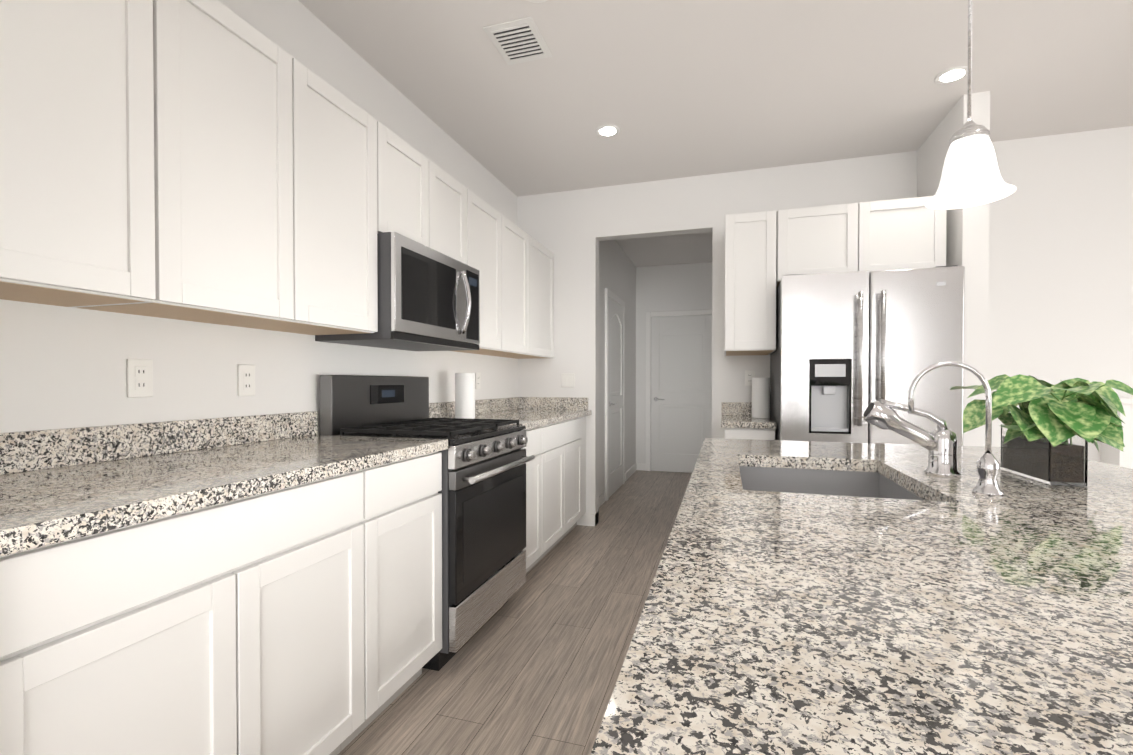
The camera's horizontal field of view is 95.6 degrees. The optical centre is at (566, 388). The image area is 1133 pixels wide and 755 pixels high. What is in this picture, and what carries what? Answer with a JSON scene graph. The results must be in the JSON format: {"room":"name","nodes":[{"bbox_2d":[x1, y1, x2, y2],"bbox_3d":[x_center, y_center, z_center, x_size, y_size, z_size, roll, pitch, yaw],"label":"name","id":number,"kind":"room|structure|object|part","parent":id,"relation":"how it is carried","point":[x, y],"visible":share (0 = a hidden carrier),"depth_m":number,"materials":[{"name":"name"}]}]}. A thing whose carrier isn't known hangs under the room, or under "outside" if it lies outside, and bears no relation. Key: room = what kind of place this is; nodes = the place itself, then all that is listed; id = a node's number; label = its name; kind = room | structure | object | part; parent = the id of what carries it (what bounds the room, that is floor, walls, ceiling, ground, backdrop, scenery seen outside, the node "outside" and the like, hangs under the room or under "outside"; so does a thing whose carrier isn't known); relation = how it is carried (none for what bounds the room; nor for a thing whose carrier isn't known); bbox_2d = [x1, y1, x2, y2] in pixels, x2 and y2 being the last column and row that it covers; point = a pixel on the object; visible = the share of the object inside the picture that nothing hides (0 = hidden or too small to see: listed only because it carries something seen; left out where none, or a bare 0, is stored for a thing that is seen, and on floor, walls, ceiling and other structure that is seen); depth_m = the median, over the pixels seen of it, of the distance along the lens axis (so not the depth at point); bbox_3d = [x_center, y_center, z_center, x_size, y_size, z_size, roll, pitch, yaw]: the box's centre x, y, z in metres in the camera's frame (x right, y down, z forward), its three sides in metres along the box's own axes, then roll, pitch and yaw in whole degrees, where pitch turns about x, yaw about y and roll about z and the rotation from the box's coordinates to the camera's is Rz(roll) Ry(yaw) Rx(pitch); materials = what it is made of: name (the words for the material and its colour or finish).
{"room":"kitchen","nodes":[
{"label":"kitchen","id":0,"kind":"room"},
{"bbox_2d":[0,0,517,434],"bbox_3d":[-1.508,-0.215,1.026,0.120,2.740,7.260,0,1,17],"label":"wall","id":1,"kind":"structure","parent":0,"point":[62,367],"depth_m":1.84,"materials":[{"name":"white paint"}]},
{"bbox_2d":[0,0,191,314],"bbox_3d":[-1.239,-0.651,1.134,0.324,0.870,0.530,0,1,17],"label":"upper cabinet","id":2,"kind":"object","parent":1,"relation":"attached to","point":[96,95],"depth_m":1.17,"materials":[{"name":"white wood"}]},
{"bbox_2d":[127,359,152,397],"bbox_3d":[-1.281,-0.031,1.544,0.008,0.115,0.070,0,1,17],"label":"electrical outlet","id":3,"kind":"object","parent":1,"relation":"attached to","point":[139,377],"visible":1,"depth_m":1.54,"materials":[{"name":"white plastic"}]},
{"bbox_2d":[140,0,315,328],"bbox_3d":[-1.115,-0.656,1.533,0.324,0.870,0.550,0,1,17],"label":"upper cabinet","id":4,"kind":"object","parent":1,"relation":"attached to","point":[210,161],"depth_m":1.55,"materials":[{"name":"white wood"}]},
{"bbox_2d":[238,364,254,395],"bbox_3d":[-1.175,-0.030,1.888,0.008,0.115,0.070,0,1,17],"label":"electrical outlet","id":5,"kind":"object","parent":1,"relation":"attached to","point":[246,380],"visible":1,"depth_m":1.88,"materials":[{"name":"white plastic"}]},
{"bbox_2d":[256,75,377,334],"bbox_3d":[-0.998,-0.660,1.914,0.324,0.870,0.488,0,1,17],"label":"upper cabinet","id":6,"kind":"object","parent":1,"relation":"attached to","point":[346,134],"depth_m":1.93,"materials":[{"name":"white wood"}]},
{"bbox_2d":[377,121,466,263],"bbox_3d":[-0.813,-0.874,2.510,0.325,0.456,0.760,0,1,17],"label":"upper cabinet","id":7,"kind":"object","parent":1,"relation":"attached to","point":[421,199],"visible":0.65,"depth_m":2.38,"materials":[{"name":"white wood"}]},
{"bbox_2d":[315,232,479,350],"bbox_3d":[-0.750,-0.424,2.496,0.456,0.435,0.754,0,1,17],"label":"microwave","id":8,"kind":"object","parent":7,"relation":"attached to","point":[428,299],"visible":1,"depth_m":2.28,"materials":[{"name":"grey metal"}]},
{"bbox_2d":[475,373,479,388],"bbox_3d":[-0.629,-0.055,3.656,0.008,0.115,0.070,0,1,17],"label":"electrical outlet","id":9,"kind":"object","parent":1,"relation":"attached to","point":[477,380],"visible":1,"depth_m":3.64,"materials":[{"name":"white plastic"}]},
{"bbox_2d":[455,189,506,352],"bbox_3d":[-0.624,-0.674,3.123,0.324,0.870,0.514,0,1,17],"label":"upper cabinet","id":10,"kind":"object","parent":1,"relation":"attached to","point":[486,227],"depth_m":3.12,"materials":[{"name":"white wood"}]},
{"bbox_2d":[472,219,534,356],"bbox_3d":[-0.499,-0.679,3.529,0.324,0.870,0.576,0,1,17],"label":"upper cabinet","id":11,"kind":"object","parent":1,"relation":"attached to","point":[511,262],"depth_m":3.59,"materials":[{"name":"white wood"}]},
{"bbox_2d":[507,240,553,358],"bbox_3d":[-0.354,-0.685,3.997,0.324,0.870,0.648,0,1,17],"label":"upper cabinet","id":12,"kind":"object","parent":1,"relation":"attached to","point":[544,258],"depth_m":4.06,"materials":[{"name":"white wood"}]},
{"bbox_2d":[338,470,691,754],"bbox_3d":[2.136,1.181,1.456,7.400,0.060,10.200,0,1,17],"label":"floor","id":13,"kind":"structure","parent":0,"point":[533,665],"depth_m":2.19,"materials":[{"name":"brown wood"}]},
{"bbox_2d":[0,465,383,754],"bbox_3d":[-1.039,0.700,1.296,0.620,0.904,0.930,0,1,17],"label":"base cabinet","id":14,"kind":"object","parent":13,"relation":"on","point":[304,619],"depth_m":1.11,"materials":[{"name":"white wood"}]},
{"bbox_2d":[0,411,447,556],"bbox_3d":[-0.967,0.175,1.475,0.648,0.140,1.325,0,1,17],"label":"countertop","id":15,"kind":"structure","parent":14,"relation":"on","point":[60,485],"depth_m":1.31,"materials":[{"name":"stone"}]},
{"bbox_2d":[384,452,441,709],"bbox_3d":[-0.862,0.693,1.871,0.620,0.904,0.517,0,1,17],"label":"base cabinet","id":16,"kind":"object","parent":13,"relation":"on","point":[412,499],"depth_m":1.84,"materials":[{"name":"white wood"}]},
{"bbox_2d":[320,375,534,670],"bbox_3d":[-0.606,0.539,2.462,0.718,1.200,0.756,0,1,17],"label":"range","id":17,"kind":"object","parent":13,"relation":"on","point":[483,490],"visible":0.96,"depth_m":2.27,"materials":[{"name":"grey metal"}]},
{"bbox_2d":[524,425,547,572],"bbox_3d":[-0.493,0.679,3.065,0.620,0.904,0.450,0,1,17],"label":"base cabinet","id":18,"kind":"object","parent":13,"relation":"on","point":[536,548],"depth_m":3.06,"materials":[{"name":"white wood"}]},
{"bbox_2d":[548,417,583,551],"bbox_3d":[-0.318,0.673,3.631,0.620,0.904,0.980,0,1,17],"label":"base cabinet","id":19,"kind":"object","parent":13,"relation":"on","point":[555,489],"depth_m":3.59,"materials":[{"name":"white wood"}]},
{"bbox_2d":[429,397,591,429],"bbox_3d":[-0.325,0.151,3.554,0.648,0.140,1.495,0,1,17],"label":"countertop","id":20,"kind":"structure","parent":19,"relation":"on","point":[529,413],"depth_m":3.81,"materials":[{"name":"stone"}]},
{"bbox_2d":[455,373,474,418],"bbox_3d":[-0.623,0.045,3.153,0.120,0.280,0.120,0,1,17],"label":"paper towel","id":21,"kind":"object","parent":20,"relation":"on","point":[465,395],"visible":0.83,"depth_m":3.10,"materials":[{"name":"white paper"}]},
{"bbox_2d":[584,416,585,513],"bbox_3d":[-0.154,0.667,4.161,0.620,0.904,0.248,0,1,17],"label":"base cabinet","id":22,"kind":"object","parent":13,"relation":"on","point":[584,416],"depth_m":4.15,"materials":[{"name":"white wood"}]},
{"bbox_2d":[724,428,774,439],"bbox_3d":[1.244,0.686,3.535,0.306,0.880,0.618,0,1,17],"label":"base cabinet","id":23,"kind":"object","parent":13,"relation":"on","point":[749,433],"visible":0.08,"depth_m":3.24,"materials":[{"name":"white wood"}]},
{"bbox_2d":[721,402,775,428],"bbox_3d":[1.232,0.176,3.520,0.328,0.140,0.643,0,1,17],"label":"countertop","id":24,"kind":"structure","parent":23,"relation":"on","point":[736,414],"depth_m":3.53,"materials":[{"name":"stone"}]},
{"bbox_2d":[752,378,769,417],"bbox_3d":[1.368,0.064,3.616,0.120,0.280,0.120,0,1,17],"label":"paper towel","id":25,"kind":"object","parent":24,"relation":"on","point":[760,397],"visible":1,"depth_m":3.56,"materials":[{"name":"white paper"}]},
{"bbox_2d":[590,361,1132,754],"bbox_3d":[0.880,0.547,1.109,1.200,1.216,2.110,0,1,17],"label":"kitchen island","id":26,"kind":"object","parent":13,"relation":"on","point":[938,591],"visible":1,"depth_m":0.56,"materials":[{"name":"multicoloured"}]},
{"bbox_2d":[863,399,960,476],"bbox_3d":[0.942,0.130,1.404,0.228,0.202,0.080,0,1,17],"label":"faucet","id":27,"kind":"object","parent":26,"relation":"on","point":[941,443],"depth_m":1.38,"materials":[{"name":"silver metal"}]},
{"bbox_2d":[908,361,1003,495],"bbox_3d":[0.881,0.086,1.173,0.184,0.296,0.079,0,1,17],"label":"faucet","id":28,"kind":"object","parent":26,"relation":"on","point":[988,468],"depth_m":1.14,"materials":[{"name":"silver metal"}]},
{"bbox_2d":[950,374,1132,486],"bbox_3d":[1.242,0.096,1.341,0.344,0.269,0.495,0,1,17],"label":"pothos plant","id":29,"kind":"object","parent":26,"relation":"on","point":[1049,431],"visible":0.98,"depth_m":1.23,"materials":[{"name":"green plant"}]},
{"bbox_3d":[1.230,0.167,1.334,0.075,0.128,0.225,0,1,17],"label":"vase glass","id":30,"kind":"part","parent":29,"relation":"part of","materials":[{"name":"brown"}]},
{"bbox_2d":[770,265,964,445],"bbox_3d":[1.774,0.227,3.188,0.890,1.777,0.882,0,1,17],"label":"refrigerator","id":31,"kind":"object","parent":13,"relation":"on","point":[851,347],"visible":0.6,"depth_m":2.83,"materials":[{"name":"grey metal"}]},
{"bbox_2d":[599,240,635,495],"bbox_3d":[0.495,-0.248,5.651,0.120,2.700,2.760,0,1,17],"label":"wall","id":32,"kind":"structure","parent":0,"point":[617,271],"depth_m":5.92,"materials":[{"name":"white paint"}]},
{"bbox_2d":[599,492,604,506],"bbox_3d":[0.260,1.066,4.682,0.013,0.095,0.740,0,1,17],"label":"baseboard","id":33,"kind":"structure","parent":32,"relation":"attached to","point":[602,497],"depth_m":4.92,"materials":[{"name":"white paint"}]},
{"bbox_2d":[605,288,624,500],"bbox_3d":[0.546,0.056,5.492,0.068,2.095,0.930,0,1,17],"label":"hall door","id":34,"kind":"structure","parent":32,"relation":"in","point":[614,392],"depth_m":5.42,"materials":[{"name":"white paint"}]},
{"bbox_2d":[625,463,637,480],"bbox_3d":[0.812,1.045,6.468,0.013,0.095,0.800,0,1,17],"label":"baseboard","id":35,"kind":"structure","parent":32,"relation":"attached to","point":[629,472],"depth_m":6.46,"materials":[{"name":"white paint"}]},
{"bbox_2d":[616,232,712,266],"bbox_3d":[1.121,-1.646,5.441,1.430,0.100,2.760,0,1,17],"label":"ceiling","id":36,"kind":"structure","parent":0,"point":[672,249],"depth_m":5.92,"materials":[{"name":"white paint"}]},
{"bbox_2d":[636,262,711,472],"bbox_3d":[1.511,-0.261,6.719,1.190,2.700,0.120,0,1,17],"label":"wall","id":37,"kind":"structure","parent":0,"point":[680,287],"depth_m":6.74,"materials":[{"name":"white paint"}]},
{"bbox_2d":[646,309,711,472],"bbox_3d":[1.487,0.043,6.629,0.930,2.095,0.068,0,1,17],"label":"door","id":38,"kind":"structure","parent":37,"relation":"in","point":[678,387],"depth_m":6.66,"materials":[{"name":"white paint"}]},
{"bbox_2d":[298,0,1132,196],"bbox_3d":[1.702,-1.623,0.018,7.400,0.100,7.260,0,1,17],"label":"ceiling","id":39,"kind":"structure","parent":0,"point":[672,89],"depth_m":2.63,"materials":[{"name":"white paint"}]},
{"bbox_2d":[483,16,551,64],"bbox_3d":[-0.220,-1.595,2.371,0.230,0.010,0.280,0,1,17],"label":"ceiling vent","id":40,"kind":"object","parent":39,"relation":"in","point":[521,40],"visible":1,"depth_m":2.35,"materials":[{"name":"silver metal"}]},
{"bbox_2d":[527,0,546,2],"bbox_3d":[-0.121,-1.593,2.047,0.152,0.006,0.152,0,1,17],"label":"recessed light","id":41,"kind":"object","parent":39,"relation":"in","point":[536,1],"visible":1,"depth_m":2.11,"materials":[{"name":"white paint"}]},
{"bbox_2d":[596,125,619,136],"bbox_3d":[0.258,-1.606,3.207,0.152,0.006,0.152,0,1,17],"label":"recessed light","id":42,"kind":"object","parent":39,"relation":"in","point":[607,130],"visible":1,"depth_m":3.19,"materials":[{"name":"white paint"}]},
{"bbox_2d":[934,66,967,83],"bbox_3d":[1.973,-1.599,2.625,0.152,0.006,0.152,0,1,17],"label":"recessed light","id":43,"kind":"object","parent":39,"relation":"in","point":[953,74],"visible":0.9,"depth_m":2.62,"materials":[{"name":"white paint"}]},
{"bbox_2d":[925,0,1015,209],"bbox_3d":[0.893,-1.005,1.134,0.160,1.162,0.160,0,1,17],"label":"pendant light","id":44,"kind":"object","parent":39,"relation":"hanging from","point":[971,176],"visible":1,"depth_m":1.12,"materials":[{"name":"frosted white glass"},{"name":"brushed metal"}]},
{"bbox_2d":[517,126,1132,524],"bbox_3d":[2.889,-0.242,3.404,7.120,2.740,0.120,0,1,17],"label":"wall","id":45,"kind":"structure","parent":0,"point":[1060,298],"depth_m":3.34,"materials":[{"name":"white paint"}]},
{"bbox_2d":[561,373,574,386],"bbox_3d":[0.013,-0.067,4.227,0.116,0.115,0.008,0,1,17],"label":"light switch","id":46,"kind":"object","parent":45,"relation":"attached to","point":[567,379],"visible":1,"depth_m":4.22,"materials":[{"name":"white plastic"}]},
{"bbox_2d":[577,514,596,525],"bbox_3d":[-0.092,1.070,4.271,0.680,0.095,0.013,0,1,17],"label":"baseboard","id":47,"kind":"structure","parent":45,"relation":"attached to","point":[587,520],"depth_m":4.18,"materials":[{"name":"white paint"}]},
{"bbox_2d":[595,174,712,240],"bbox_3d":[0.687,-1.420,4.071,0.910,0.400,0.120,0,1,17],"label":"lintel","id":48,"kind":"object","parent":45,"relation":"attached to","point":[675,206],"visible":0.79,"depth_m":4.01,"materials":[{"name":"white paint"}]},
{"bbox_2d":[745,370,754,385],"bbox_3d":[1.360,-0.077,3.810,0.070,0.115,0.008,0,1,17],"label":"outlet","id":49,"kind":"object","parent":45,"relation":"attached to","point":[749,375],"visible":0.79,"depth_m":3.81,"materials":[{"name":"white plastic"}]},
{"bbox_2d":[724,210,776,355],"bbox_3d":[1.247,-0.678,3.524,0.308,0.871,0.608,0,1,17],"label":"upper cabinet","id":50,"kind":"object","parent":45,"relation":"attached to","point":[750,283],"visible":1,"depth_m":3.24,"materials":[{"name":"white wood"}]},
{"bbox_2d":[776,196,946,288],"bbox_3d":[1.826,-0.891,3.342,0.896,0.441,0.608,0,1,17],"label":"upper cabinet","id":51,"kind":"object","parent":45,"relation":"attached to","point":[903,233],"visible":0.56,"depth_m":3.05,"materials":[{"name":"white wood"}]},
{"bbox_2d":[917,91,989,446],"bbox_3d":[2.332,-0.239,3.142,0.121,2.740,0.710,0,1,17],"label":"wall column","id":52,"kind":"structure","parent":0,"point":[967,238],"depth_m":2.81,"materials":[{"name":"white paint"}]},
{"bbox_2d":[1101,397,1132,468],"bbox_3d":[4.292,0.597,2.824,2.090,1.075,0.180,0,1,17],"label":"wall panel","id":53,"kind":"object","parent":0,"point":[1114,456],"depth_m":3.05,"materials":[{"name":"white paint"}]}
]}

